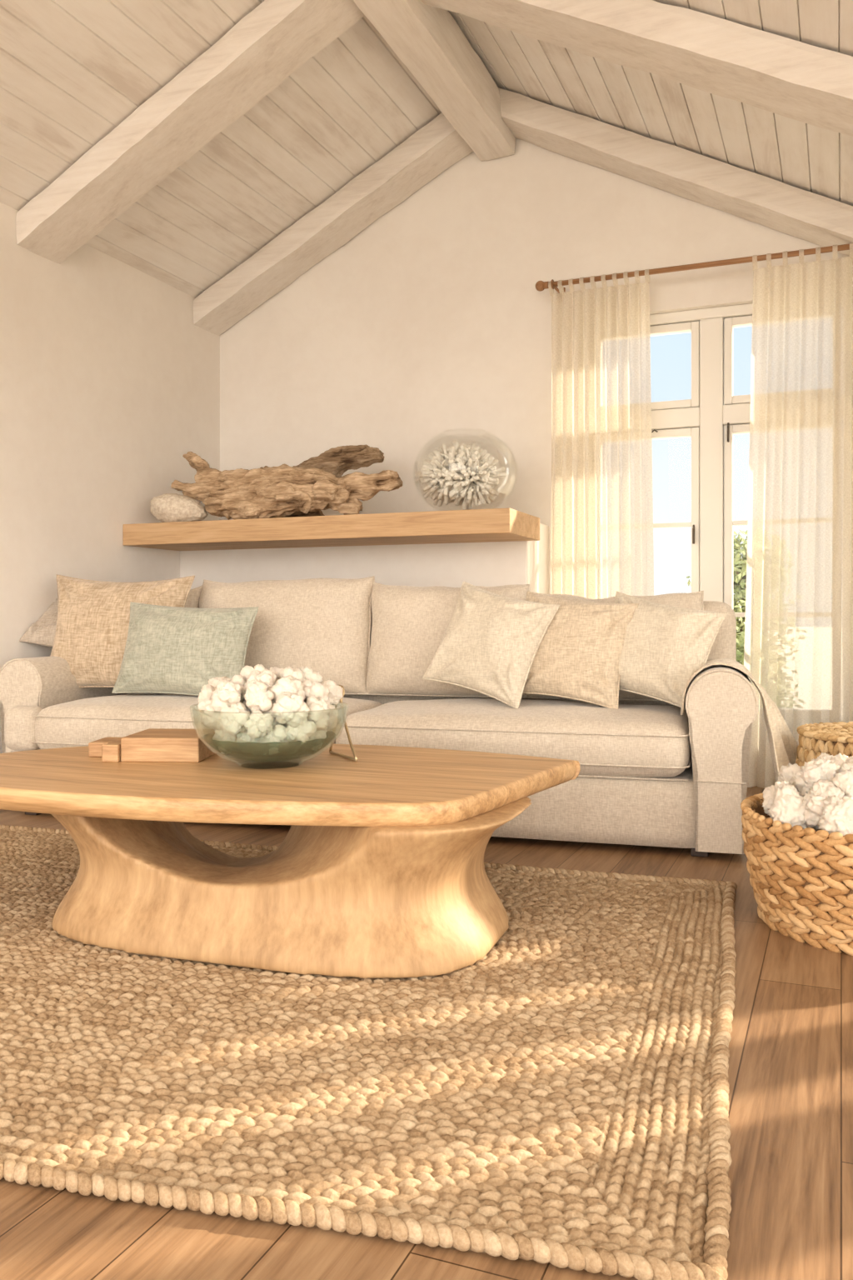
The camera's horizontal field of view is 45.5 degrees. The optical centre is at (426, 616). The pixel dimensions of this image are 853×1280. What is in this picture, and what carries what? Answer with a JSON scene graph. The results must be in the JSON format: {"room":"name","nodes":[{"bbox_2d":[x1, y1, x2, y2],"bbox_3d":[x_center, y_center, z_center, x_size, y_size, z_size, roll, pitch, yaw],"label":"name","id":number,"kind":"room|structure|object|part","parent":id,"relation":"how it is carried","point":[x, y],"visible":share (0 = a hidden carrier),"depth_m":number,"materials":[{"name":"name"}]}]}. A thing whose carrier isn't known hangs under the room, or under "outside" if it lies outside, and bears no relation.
{"room":"living room","nodes":[
{"label":"living room","id":0,"kind":"room"},
{"bbox_2d":[0,201,219,753],"bbox_3d":[-2.830,-0.584,2.883,0.220,2.868,8.000,0,0,22],"label":"wall","id":1,"kind":"structure","parent":0,"point":[108,377],"depth_m":5.25,"materials":[{"name":"paint"}]},
{"bbox_2d":[180,523,549,594],"bbox_3d":[-0.391,0.175,5.765,2.120,1.350,0.420,0,0,22],"label":"wall","id":2,"kind":"structure","parent":0,"point":[487,563],"depth_m":5.47,"materials":[{"name":"paint"}]},
{"bbox_2d":[123,508,539,550],"bbox_3d":[-0.534,-0.443,5.319,2.188,0.115,0.511,0,0,22],"label":"floating shelf","id":3,"kind":"object","parent":2,"relation":"attached to","point":[491,524],"visible":1,"depth_m":5.07,"materials":[{"name":"brown wood"}]},
{"bbox_2d":[150,493,208,522],"bbox_3d":[-1.350,-0.586,5.543,0.347,0.173,0.214,0,0,11],"label":"stone","id":4,"kind":"object","parent":3,"relation":"on","point":[167,507],"visible":0.88,"depth_m":5.46,"materials":[{"name":"beige stone"}]},
{"bbox_2d":[170,451,402,519],"bbox_3d":[-0.757,-0.708,5.330,1.351,0.407,0.302,0,0,22],"label":"driftwood","id":5,"kind":"object","parent":3,"relation":"on","point":[282,491],"visible":0.98,"depth_m":5.25,"materials":[{"name":"brown wood"}]},
{"bbox_2d":[270,445,384,518],"bbox_3d":[-0.616,-0.711,5.532,0.859,0.422,0.175,0,0,20],"label":"driftwood","id":6,"kind":"object","parent":3,"relation":"on","point":[336,461],"visible":0.32,"depth_m":5.42,"materials":[{"name":"brown wood"}]},
{"bbox_3d":[0.191,-0.704,4.998,0.520,0.408,0.520,0,0,22],"label":"glass globe","id":7,"kind":"object","parent":3,"relation":"on","visible":0},
{"bbox_2d":[418,440,506,509],"bbox_3d":[0.178,-0.689,4.992,0.452,0.354,0.351,0,0,27],"label":"coral","id":8,"kind":"object","parent":7,"relation":"in","point":[458,475],"visible":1,"depth_m":4.91},
{"bbox_2d":[0,0,852,298],"bbox_3d":[-0.547,-2.047,1.843,5.418,1.745,7.800,0,0,22],"label":"ceiling","id":9,"kind":"structure","parent":0,"point":[72,72],"depth_m":4.73,"materials":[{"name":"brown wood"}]},
{"bbox_2d":[15,0,364,264],"bbox_3d":[-1.058,-2.285,4.590,1.775,1.070,0.307,0,0,22],"label":"beam","id":10,"kind":"structure","parent":9,"relation":"attached to","point":[277,37],"depth_m":4.55,"materials":[{"name":"beige wood"}]},
{"bbox_2d":[193,112,473,335],"bbox_3d":[-0.528,-2.284,5.889,1.772,1.068,0.284,0,0,22],"label":"beam","id":11,"kind":"structure","parent":9,"relation":"attached to","point":[437,146],"depth_m":5.83,"materials":[{"name":"beige wood"}]},
{"bbox_2d":[353,0,515,160],"bbox_3d":[-1.071,-2.668,2.060,0.222,0.246,7.768,0,0,22],"label":"ridge beam","id":12,"kind":"structure","parent":9,"relation":"attached to","point":[428,40],"depth_m":4.80,"materials":[{"name":"beige wood"}]},
{"bbox_2d":[420,0,852,136],"bbox_3d":[1.263,-1.978,3.708,2.962,1.679,0.309,0,0,22],"label":"beam","id":13,"kind":"structure","parent":9,"relation":"attached to","point":[788,77],"depth_m":3.73,"materials":[{"name":"beige wood"}]},
{"bbox_2d":[498,87,852,255],"bbox_3d":[1.770,-1.978,4.952,2.968,1.682,0.286,0,0,22],"label":"beam","id":14,"kind":"structure","parent":9,"relation":"attached to","point":[816,218],"depth_m":5.06,"materials":[{"name":"beige wood"}]},
{"bbox_2d":[0,785,852,1279],"bbox_3d":[-0.474,0.910,1.948,5.350,0.120,8.050,0,0,22],"label":"floor","id":15,"kind":"structure","parent":0,"point":[791,1062],"depth_m":1.50,"materials":[{"name":"brown wood"}]},
{"bbox_2d":[0,824,737,1279],"bbox_3d":[-0.884,0.834,2.605,3.233,0.030,2.211,0,0,18],"label":"jute rug","id":16,"kind":"object","parent":15,"relation":"on","point":[559,1097],"visible":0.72,"depth_m":1.84,"materials":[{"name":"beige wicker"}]},
{"bbox_2d":[0,743,580,978],"bbox_3d":[-0.526,0.629,2.940,1.750,0.398,1.138,0,0,22],"label":"coffee table","id":17,"kind":"object","parent":16,"relation":"on","point":[378,871],"visible":1,"depth_m":2.48,"materials":[{"name":"brown wood"}]},
{"bbox_2d":[88,736,123,757],"bbox_3d":[-0.996,0.407,3.182,0.070,0.045,0.150,0,0,3],"label":"wooden block","id":18,"kind":"object","parent":17,"relation":"on","point":[95,747],"visible":0.41,"depth_m":3.11,"materials":[{"name":"brown wood"}]},
{"bbox_2d":[101,739,120,762],"bbox_3d":[-0.930,0.404,3.080,0.050,0.052,0.160,0,0,3],"label":"wooden block","id":19,"kind":"object","parent":17,"relation":"on","point":[111,752],"visible":0.57,"depth_m":3.00,"materials":[{"name":"brown wood"}]},
{"bbox_2d":[120,728,219,762],"bbox_3d":[-0.781,0.394,3.127,0.235,0.072,0.250,0,0,3],"label":"wooden block","id":20,"kind":"object","parent":17,"relation":"on","point":[162,745],"visible":0.83,"depth_m":3.01,"materials":[{"name":"brown wood"}]},
{"bbox_2d":[329,685,358,761],"bbox_3d":[-0.248,0.320,3.106,0.026,0.219,0.209,0,0,-28],"label":"wire holder","id":21,"kind":"object","parent":17,"relation":"on","point":[355,758],"visible":0.62,"depth_m":3.11,"materials":[{"name":"gold metal"}]},
{"bbox_3d":[-0.454,0.344,2.950,0.455,0.173,0.455,0,0,22],"label":"glass bowl","id":22,"kind":"object","parent":17,"relation":"on","visible":0},
{"bbox_2d":[200,713,214,729],"bbox_3d":[-0.612,0.281,2.962,0.095,0.088,0.099,0,0,44],"label":"bloom","id":23,"kind":"object","parent":22,"relation":"in","point":[202,715],"visible":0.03,"depth_m":2.93,"materials":[{"name":"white plant"}]},
{"bbox_2d":[197,684,217,714],"bbox_3d":[-0.610,0.236,2.903,0.088,0.086,0.086,0,0,-39],"label":"bloom","id":24,"kind":"object","parent":23,"relation":"on","point":[204,698],"visible":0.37,"depth_m":2.87,"materials":[{"name":"white plant"}]},
{"bbox_2d":[207,676,229,687],"bbox_3d":[-0.614,0.222,2.997,0.073,0.092,0.092,0,0,-38],"label":"bloom","id":25,"kind":"object","parent":23,"relation":"on","point":[213,682],"visible":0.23,"depth_m":2.97,"materials":[{"name":"white plant"}]},
{"bbox_2d":[212,729,218,746],"bbox_3d":[-0.573,0.343,2.955,0.091,0.086,0.081,0,0,-45],"label":"bloom","id":26,"kind":"object","parent":22,"relation":"in","point":[214,742],"visible":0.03,"depth_m":2.94,"materials":[{"name":"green plant"}]},
{"bbox_3d":[-0.557,0.280,2.916,0.101,0.099,0.104,7,-25,-8],"label":"bloom","id":27,"kind":"object","parent":26,"relation":"on","visible":0},
{"bbox_2d":[229,675,247,703],"bbox_3d":[-0.538,0.211,2.896,0.087,0.094,0.080,0,0,-7],"label":"bloom","id":28,"kind":"object","parent":27,"relation":"on","point":[239,679],"visible":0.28,"depth_m":2.88,"materials":[{"name":"white plant"}]},
{"bbox_2d":[215,729,239,754],"bbox_3d":[-0.549,0.337,2.874,0.094,0.103,0.091,0,0,-17],"label":"bloom","id":29,"kind":"object","parent":22,"relation":"in","point":[227,743],"visible":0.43,"depth_m":2.85,"materials":[{"name":"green plant"}]},
{"bbox_2d":[202,703,221,729],"bbox_3d":[-0.579,0.277,2.849,0.100,0.083,0.091,0,0,-44],"label":"bloom","id":30,"kind":"object","parent":29,"relation":"on","point":[212,718],"visible":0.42,"depth_m":2.82,"materials":[{"name":"white plant"}]},
{"bbox_2d":[219,701,250,734],"bbox_3d":[-0.524,0.279,2.809,0.088,0.089,0.086,0,0,14],"label":"bloom","id":31,"kind":"object","parent":22,"relation":"in","point":[234,717],"visible":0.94,"depth_m":2.78,"materials":[{"name":"white plant"}]},
{"bbox_2d":[210,679,242,712],"bbox_3d":[-0.555,0.220,2.822,0.085,0.093,0.094,0,0,-26],"label":"bloom","id":32,"kind":"object","parent":31,"relation":"on","point":[227,692],"visible":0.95,"depth_m":2.79,"materials":[{"name":"white plant"}]},
{"bbox_2d":[236,730,260,755],"bbox_3d":[-0.492,0.345,2.841,0.081,0.083,0.082,0,0,37],"label":"bloom","id":33,"kind":"object","parent":22,"relation":"in","point":[247,744],"visible":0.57,"depth_m":2.81,"materials":[{"name":"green plant"}]},
{"bbox_2d":[244,710,274,739],"bbox_3d":[-0.457,0.294,2.794,0.081,0.079,0.090,0,0,17],"label":"bloom","id":34,"kind":"object","parent":22,"relation":"in","point":[259,724],"visible":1,"depth_m":2.77,"materials":[{"name":"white plant"}]},
{"bbox_2d":[243,680,274,712],"bbox_3d":[-0.463,0.223,2.812,0.071,0.092,0.082,0,0,-43],"label":"bloom","id":35,"kind":"object","parent":34,"relation":"on","point":[257,697],"visible":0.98,"depth_m":2.79,"materials":[{"name":"white plant"}]},
{"bbox_2d":[258,724,289,755],"bbox_3d":[-0.423,0.339,2.832,0.092,0.094,0.098,0,0,-28],"label":"bloom","id":36,"kind":"object","parent":22,"relation":"in","point":[275,742],"visible":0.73,"depth_m":2.80,"materials":[{"name":"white plant"}]},
{"bbox_2d":[262,700,283,725],"bbox_3d":[-0.426,0.275,2.850,0.075,0.087,0.083,0,0,12],"label":"bloom","id":37,"kind":"object","parent":36,"relation":"on","point":[269,712],"visible":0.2,"depth_m":2.82,"materials":[{"name":"white plant"}]},
{"bbox_2d":[283,723,299,754],"bbox_3d":[-0.395,0.343,2.897,0.073,0.098,0.092,0,0,-44],"label":"bloom","id":38,"kind":"object","parent":22,"relation":"in","point":[292,751],"visible":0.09,"depth_m":2.88,"materials":[{"name":"green plant"}]},
{"bbox_2d":[285,716,316,749],"bbox_3d":[-0.351,0.319,2.841,0.093,0.104,0.089,0,0,1],"label":"bloom","id":39,"kind":"object","parent":22,"relation":"on","point":[304,732],"visible":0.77,"depth_m":2.81,"materials":[{"name":"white plant"}]},
{"bbox_2d":[272,691,309,727],"bbox_3d":[-0.375,0.257,2.805,0.095,0.099,0.094,0,0,-37],"label":"bloom","id":40,"kind":"object","parent":39,"relation":"on","point":[291,709],"visible":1,"depth_m":2.78,"materials":[{"name":"white plant"}]},
{"bbox_2d":[300,730,326,750],"bbox_3d":[-0.332,0.337,2.899,0.086,0.090,0.089,0,0,41],"label":"bloom","id":41,"kind":"object","parent":22,"relation":"in","point":[320,737],"visible":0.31,"depth_m":2.88,"materials":[{"name":"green plant"}]},
{"bbox_2d":[306,695,330,731],"bbox_3d":[-0.312,0.276,2.870,0.092,0.104,0.093,0,0,-43],"label":"bloom","id":42,"kind":"object","parent":41,"relation":"on","point":[319,712],"visible":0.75,"depth_m":2.84,"materials":[{"name":"white plant"}]},
{"bbox_2d":[326,705,337,730],"bbox_3d":[-0.308,0.296,3.016,0.094,0.098,0.088,0,0,-43],"label":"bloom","id":43,"kind":"object","parent":22,"relation":"on","point":[329,727],"visible":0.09,"depth_m":3.01,"materials":[{"name":"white plant"}]},
{"bbox_2d":[323,679,342,704],"bbox_3d":[-0.293,0.233,2.991,0.081,0.095,0.088,0,0,28],"label":"bloom","id":44,"kind":"object","parent":43,"relation":"on","point":[335,694],"visible":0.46,"depth_m":2.98,"materials":[{"name":"white plant"}]},
{"bbox_3d":[-0.341,0.342,2.965,0.086,0.089,0.081,33,5,3],"label":"bloom","id":45,"kind":"object","parent":22,"relation":"in","visible":0},
{"bbox_2d":[323,701,339,730],"bbox_3d":[-0.293,0.285,2.941,0.085,0.095,0.079,0,0,-19],"label":"bloom","id":46,"kind":"object","parent":45,"relation":"on","point":[333,715],"visible":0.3,"depth_m":2.92,"materials":[{"name":"white plant"}]},
{"bbox_2d":[302,679,329,702],"bbox_3d":[-0.322,0.224,2.929,0.086,0.085,0.092,0,0,17],"label":"bloom","id":47,"kind":"object","parent":46,"relation":"on","point":[316,689],"visible":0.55,"depth_m":2.90,"materials":[{"name":"white plant"}]},
{"bbox_3d":[-0.402,0.339,2.968,0.093,0.102,0.087,-10,39,-4],"label":"bloom","id":48,"kind":"object","parent":22,"relation":"in","visible":0},
{"bbox_3d":[-0.398,0.265,2.966,0.079,0.087,0.084,6,12,-12],"label":"bloom","id":49,"kind":"object","parent":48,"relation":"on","visible":0},
{"bbox_2d":[280,666,305,682],"bbox_3d":[-0.391,0.195,2.947,0.078,0.100,0.102,0,0,27],"label":"bloom","id":50,"kind":"object","parent":49,"relation":"on","point":[297,673],"visible":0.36,"depth_m":2.93,"materials":[{"name":"white plant"}]},
{"bbox_3d":[-0.378,0.271,2.904,0.095,0.093,0.098,-12,8,-28],"label":"bloom","id":51,"kind":"object","parent":22,"relation":"in","visible":0},
{"bbox_2d":[270,675,305,700],"bbox_3d":[-0.391,0.216,2.862,0.101,0.100,0.086,0,0,-11],"label":"bloom","id":52,"kind":"object","parent":51,"relation":"on","point":[292,685],"visible":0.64,"depth_m":2.83,"materials":[{"name":"white plant"}]},
{"label":"bloom","id":53,"kind":"object","parent":22,"relation":"in","visible":0},
{"bbox_2d":[300,666,323,683],"bbox_3d":[-0.355,0.190,3.020,0.087,0.086,0.088,0,0,-15],"label":"bloom","id":54,"kind":"object","parent":53,"relation":"on","point":[310,674],"visible":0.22,"depth_m":2.98,"materials":[{"name":"white plant"}]},
{"bbox_3d":[-0.461,0.343,2.899,0.091,0.106,0.097,15,-8,-2],"label":"bloom","id":55,"kind":"object","parent":22,"relation":"in","visible":0},
{"bbox_2d":[243,700,251,713],"bbox_3d":[-0.497,0.277,2.878,0.077,0.091,0.077,0,0,-14],"label":"bloom","id":56,"kind":"object","parent":55,"relation":"on","point":[248,709],"visible":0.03,"depth_m":2.85,"materials":[{"name":"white plant"}]},
{"bbox_2d":[244,669,276,693],"bbox_3d":[-0.468,0.192,2.878,0.095,0.086,0.086,0,0,-36],"label":"bloom","id":57,"kind":"object","parent":56,"relation":"on","point":[267,676],"visible":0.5,"depth_m":2.86,"materials":[{"name":"white plant"}]},
{"bbox_3d":[-0.491,0.284,2.954,0.076,0.083,0.086,12,41,16],"label":"bloom","id":58,"kind":"object","parent":22,"relation":"in","visible":0},
{"bbox_2d":[240,664,272,679],"bbox_3d":[-0.491,0.186,2.946,0.099,0.099,0.092,0,0,-31],"label":"bloom","id":59,"kind":"object","parent":58,"relation":"on","point":[246,671],"visible":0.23,"depth_m":2.93,"materials":[{"name":"white plant"}]},
{"bbox_2d":[0,575,759,857],"bbox_3d":[-0.271,0.330,4.407,3.218,1.040,1.050,0,0,16],"label":"sofa","id":60,"kind":"object","parent":15,"relation":"on","point":[651,773],"visible":0.37,"depth_m":4.06,"materials":[{"name":"fabric"}]},
{"bbox_2d":[19,598,57,647],"bbox_3d":[-1.707,0.044,4.909,0.419,0.276,0.279,0,0,9],"label":"throw pillow","id":61,"kind":"object","parent":60,"relation":"on","point":[42,632],"visible":0.31,"depth_m":4.81,"materials":[{"name":"beige fabric"}]},
{"bbox_3d":[-1.692,0.502,4.851,0.241,0.636,0.775,0,0,16],"label":"arm","id":62,"kind":"part","parent":60,"relation":"part of","materials":[{"name":"fabric"}]},
{"bbox_2d":[50,574,194,694],"bbox_3d":[-1.448,0.080,4.760,0.711,0.562,0.272,0,0,12],"label":"throw pillow","id":63,"kind":"object","parent":60,"relation":"on","point":[93,617],"visible":0.65,"depth_m":4.69,"materials":[{"name":"beige fabric"}]},
{"bbox_2d":[111,601,259,695],"bbox_3d":[-1.073,0.148,4.507,0.628,0.425,0.264,0,0,22],"label":"throw pillow","id":64,"kind":"object","parent":60,"relation":"on","point":[175,650],"visible":0.9,"depth_m":4.43,"materials":[{"name":"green fabric"}]},
{"bbox_2d":[185,585,202,608],"bbox_3d":[-1.314,0.099,4.979,0.468,0.508,0.290,0,0,16],"label":"cushion","id":65,"kind":"object","parent":60,"relation":"on","point":[194,599],"depth_m":4.91,"materials":[{"name":"fabric"}]},
{"bbox_2d":[35,693,382,749],"bbox_3d":[-0.919,0.476,4.481,1.360,0.253,0.831,0,0,16],"label":"seat cushion","id":66,"kind":"object","parent":60,"relation":"on","point":[80,722],"depth_m":4.21,"materials":[{"name":"fabric"}]},
{"bbox_2d":[199,577,373,693],"bbox_3d":[-0.681,0.084,4.802,0.886,0.538,0.292,0,0,16],"label":"cushion","id":67,"kind":"object","parent":60,"relation":"on","point":[325,626],"depth_m":4.66,"materials":[{"name":"fabric"}]},
{"bbox_3d":[-0.131,0.377,4.818,3.060,0.896,0.184,0,0,16],"label":"frame","id":68,"kind":"part","parent":60,"relation":"part of","materials":[{"name":"fabric"}]},
{"bbox_2d":[366,583,529,696],"bbox_3d":[0.092,0.098,4.579,0.742,0.510,0.287,0,0,16],"label":"cushion","id":69,"kind":"object","parent":60,"relation":"on","point":[407,626],"depth_m":4.52,"materials":[{"name":"fabric"}]},
{"bbox_2d":[422,580,559,708],"bbox_3d":[0.262,0.105,4.186,0.554,0.515,0.248,0,0,37],"label":"throw pillow","id":70,"kind":"object","parent":60,"relation":"on","point":[490,643],"visible":1,"depth_m":4.10,"materials":[{"name":"beige fabric"}]},
{"bbox_2d":[335,698,691,777],"bbox_3d":[0.382,0.480,4.110,1.335,0.255,0.836,0,0,16],"label":"seat cushion","id":71,"kind":"object","parent":60,"relation":"on","point":[627,741],"depth_m":3.73,"materials":[{"name":"fabric"}]},
{"bbox_2d":[522,591,639,709],"bbox_3d":[0.583,0.127,4.117,0.513,0.470,0.243,0,0,28],"label":"throw pillow","id":72,"kind":"object","parent":60,"relation":"on","point":[577,657],"visible":0.77,"depth_m":4.04,"materials":[{"name":"fabric"}]},
{"bbox_2d":[526,591,703,699],"bbox_3d":[0.805,0.124,4.378,0.750,0.460,0.287,0,0,16],"label":"cushion","id":73,"kind":"object","parent":60,"relation":"on","point":[691,600],"depth_m":4.30,"materials":[{"name":"fabric"}]},
{"bbox_2d":[614,590,727,709],"bbox_3d":[0.904,0.128,4.042,0.534,0.468,0.245,0,0,38],"label":"throw pillow","id":74,"kind":"object","parent":60,"relation":"on","point":[664,645],"visible":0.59,"depth_m":3.94,"materials":[{"name":"beige fabric"}]},
{"bbox_3d":[1.160,0.501,4.007,0.242,0.638,0.995,0,0,16],"label":"arm","id":75,"kind":"part","parent":60,"relation":"part of","materials":[{"name":"fabric"}]},
{"bbox_2d":[680,658,798,781],"bbox_3d":[1.194,0.395,3.836,0.493,0.461,0.565,0,0,22],"label":"throw blanket","id":76,"kind":"object","parent":60,"relation":"on","point":[783,746],"visible":0.84,"depth_m":3.67,"materials":[{"name":"fabric"}]},
{"bbox_2d":[740,792,852,955],"bbox_3d":[1.283,0.696,2.814,0.792,0.320,0.792,0,0,18],"label":"woven basket","id":77,"kind":"object","parent":15,"relation":"on","point":[802,880],"visible":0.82,"depth_m":2.62,"materials":[{"name":"brown wicker"}]},
{"bbox_2d":[762,780,802,815],"bbox_3d":[0.993,0.515,2.825,0.117,0.117,0.127,0,0,-42],"label":"bloom","id":78,"kind":"object","parent":77,"relation":"in","point":[768,796],"visible":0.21,"depth_m":2.82,"materials":[{"name":"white plant"}]},
{"bbox_2d":[777,762,800,783],"bbox_3d":[1.124,0.520,3.078,0.113,0.151,0.126,0,0,-34],"label":"bloom","id":79,"kind":"object","parent":77,"relation":"in","point":[789,771],"visible":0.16,"depth_m":3.07,"materials":[{"name":"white plant"}]},
{"bbox_3d":[1.283,0.713,2.814,0.690,0.246,0.690,0,0,22],"label":"straw","id":80,"kind":"object","parent":77,"relation":"in","visible":0},
{"bbox_2d":[768,784,813,829],"bbox_3d":[0.987,0.529,2.737,0.131,0.156,0.136,0,0,9],"label":"cotton boll","id":81,"kind":"object","parent":80,"relation":"on","point":[787,806],"visible":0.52,"depth_m":2.70,"materials":[{"name":"white plant"}]},
{"bbox_2d":[802,779,844,829],"bbox_3d":[1.047,0.498,2.679,0.113,0.134,0.129,0,0,28],"label":"cotton boll","id":82,"kind":"object","parent":81,"relation":"on","point":[820,790],"visible":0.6,"depth_m":2.65,"materials":[{"name":"white plant"}]},
{"bbox_2d":[785,776,799,791],"bbox_3d":[1.064,0.518,2.912,0.126,0.129,0.122,0,0,-28],"label":"bloom","id":83,"kind":"object","parent":80,"relation":"on","point":[792,778],"visible":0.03,"depth_m":2.91,"materials":[{"name":"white plant"}]},
{"bbox_2d":[817,760,840,773],"bbox_3d":[1.126,0.464,2.881,0.126,0.120,0.119,0,0,29],"label":"bloom","id":84,"kind":"object","parent":83,"relation":"on","point":[837,766],"visible":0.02,"depth_m":2.86,"materials":[{"name":"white plant"}]},
{"bbox_2d":[816,795,852,835],"bbox_3d":[1.065,0.524,2.600,0.124,0.136,0.125,0,0,11],"label":"bloom","id":85,"kind":"object","parent":80,"relation":"on","point":[837,813],"visible":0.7,"depth_m":2.56,"materials":[{"name":"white plant"}]},
{"label":"bloom","id":86,"kind":"object","parent":80,"relation":"on","visible":0},
{"bbox_2d":[832,768,852,797],"bbox_3d":[1.137,0.469,2.693,0.122,0.136,0.129,0,0,4],"label":"bloom","id":87,"kind":"object","parent":86,"relation":"on","point":[842,780],"visible":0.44,"depth_m":2.67,"materials":[{"name":"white plant"}]},
{"bbox_3d":[1.233,0.533,2.882,0.127,0.142,0.132,26,-11,-40],"label":"bloom","id":88,"kind":"object","parent":77,"relation":"in","visible":0},
{"bbox_2d":[845,755,852,763],"bbox_3d":[1.237,0.454,2.850,0.145,0.138,0.135,0,0,-33],"label":"bloom","id":89,"kind":"object","parent":88,"relation":"on","point":[850,760],"visible":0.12,"depth_m":2.88,"materials":[{"name":"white plant"}]},
{"bbox_3d":[1.142,0.534,2.826,0.145,0.142,0.136,16,6,33],"label":"bloom","id":90,"kind":"object","parent":77,"relation":"in","visible":0},
{"bbox_2d":[793,757,838,796],"bbox_3d":[1.077,0.455,2.807,0.122,0.134,0.125,0,0,-30],"label":"bloom","id":91,"kind":"object","parent":90,"relation":"on","point":[823,769],"visible":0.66,"depth_m":2.77,"materials":[{"name":"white plant"}]},
{"bbox_2d":[837,762,852,772],"bbox_3d":[1.181,0.464,2.780,0.120,0.132,0.127,0,0,-3],"label":"bloom","id":92,"kind":"object","parent":90,"relation":"on","point":[849,766],"visible":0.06,"depth_m":2.77,"materials":[{"name":"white plant"}]},
{"bbox_3d":[1.152,0.569,3.005,0.144,0.152,0.144,-15,6,-8],"label":"bloom","id":93,"kind":"object","parent":77,"relation":"in","visible":0},
{"bbox_2d":[809,752,833,762],"bbox_3d":[1.177,0.471,3.025,0.129,0.138,0.140,0,0,38],"label":"bloom","id":94,"kind":"object","parent":93,"relation":"on","point":[827,757],"visible":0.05,"depth_m":3.00,"materials":[{"name":"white plant"}]},
{"bbox_3d":[1.241,0.530,2.978,0.125,0.132,0.125,-13,-12,-39],"label":"bloom","id":95,"kind":"object","parent":77,"relation":"in","visible":0},
{"bbox_2d":[829,752,849,765],"bbox_3d":[1.205,0.463,2.932,0.126,0.138,0.120,0,0,33],"label":"bloom","id":96,"kind":"object","parent":95,"relation":"on","point":[838,759],"visible":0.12,"depth_m":2.92,"materials":[{"name":"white plant"}]},
{"bbox_2d":[795,721,852,769],"bbox_3d":[1.665,0.630,3.630,0.665,0.454,0.665,0,0,22],"label":"woven basket","id":97,"kind":"object","parent":15,"relation":"on","point":[831,738],"visible":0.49,"depth_m":3.58,"materials":[{"name":"wicker"}]},
{"bbox_3d":[1.665,0.417,3.630,0.645,0.027,0.645,0,0,22],"label":"lid","id":98,"kind":"part","parent":97,"relation":"part of","materials":[{"name":"wicker"}]},
{"bbox_2d":[220,138,849,594],"bbox_3d":[0.998,-1.055,5.555,4.850,3.810,0.240,0,0,22],"label":"wall","id":99,"kind":"structure","parent":0,"point":[430,327],"depth_m":5.76,"materials":[{"name":"paint"}]},
{"bbox_2d":[535,243,849,293],"bbox_3d":[1.599,-1.747,5.056,2.139,0.080,0.225,0,0,22],"label":"curtain rod","id":100,"kind":"object","parent":99,"relation":"attached to","point":[540,285],"visible":0.88,"depth_m":5.06,"materials":[{"name":"brown wood"}]},
{"bbox_2d":[548,268,654,599],"bbox_3d":[0.897,-0.467,5.252,0.562,2.594,0.114,0,0,22],"label":"curtain","id":101,"kind":"object","parent":100,"relation":"hanging from","point":[602,545],"visible":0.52,"depth_m":5.25,"materials":[{"name":"fabric"}]},
{"bbox_2d":[744,243,852,788],"bbox_3d":[1.951,-0.467,4.821,0.900,2.594,0.102,0,0,23],"label":"curtain","id":102,"kind":"object","parent":100,"relation":"hanging from","point":[798,647],"visible":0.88,"depth_m":4.88,"materials":[{"name":"fabric"}]},
{"bbox_2d":[650,303,752,616],"bbox_3d":[1.476,-0.502,5.271,1.430,2.205,0.175,0,0,22],"label":"window","id":103,"kind":"structure","parent":99,"relation":"in","point":[712,415],"depth_m":5.28,"materials":[{"name":"white paint"}]},
{"bbox_3d":[1.175,-1.323,5.444,0.564,0.447,0.056,0,0,22],"label":"sash","id":104,"kind":"part","parent":103,"relation":"part of","materials":[{"name":"clear glass"}]},
{"bbox_3d":[1.175,-0.240,5.444,0.564,1.502,0.056,0,0,22],"label":"sash","id":105,"kind":"part","parent":103,"relation":"part of","materials":[{"name":"clear glass"}]},
{"bbox_3d":[1.812,-0.240,5.185,0.564,1.502,0.056,0,0,22],"label":"sash","id":106,"kind":"part","parent":103,"relation":"part of","materials":[{"name":"clear glass"}]},
{"bbox_3d":[1.812,-1.323,5.185,0.564,0.447,0.056,0,0,22],"label":"sash","id":107,"kind":"part","parent":103,"relation":"part of","materials":[{"name":"clear glass"}]},
{"label":"outside","id":108,"kind":"structure","parent":0,"visible":0},
{"bbox_3d":[18.892,1.250,46.294,120.000,0.200,140.000,0,0,22],"label":"ground","id":109,"kind":"structure","parent":108,"visible":0},
{"bbox_2d":[686,529,747,648],"bbox_3d":[2.572,0.212,8.265,1.034,1.888,0.978,0,0,15],"label":"tree","id":110,"kind":"object","parent":109,"relation":"on","point":[739,562],"visible":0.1,"depth_m":8.09,"materials":[{"name":"green plant"}]},
{"bbox_2d":[736,621,744,665],"bbox_3d":[2.117,0.604,6.913,0.866,1.244,0.886,0,0,22],"label":"tree","id":111,"kind":"object","parent":109,"relation":"on","point":[740,639],"visible":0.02,"depth_m":6.76,"materials":[{"name":"green plant"}]},
{"bbox_3d":[-0.404,0.251,3.041,0.093,0.102,0.087,5,11,21],"label":"bloom","id":112,"kind":"object","parent":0,"visible":0},
{"bbox_2d":[270,666,283,679],"bbox_3d":[-0.443,0.195,3.050,0.077,0.089,0.080,0,0,-43],"label":"bloom","id":113,"kind":"object","parent":112,"relation":"on","point":[275,669],"visible":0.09,"depth_m":3.02,"materials":[{"name":"white plant"}]}
]}

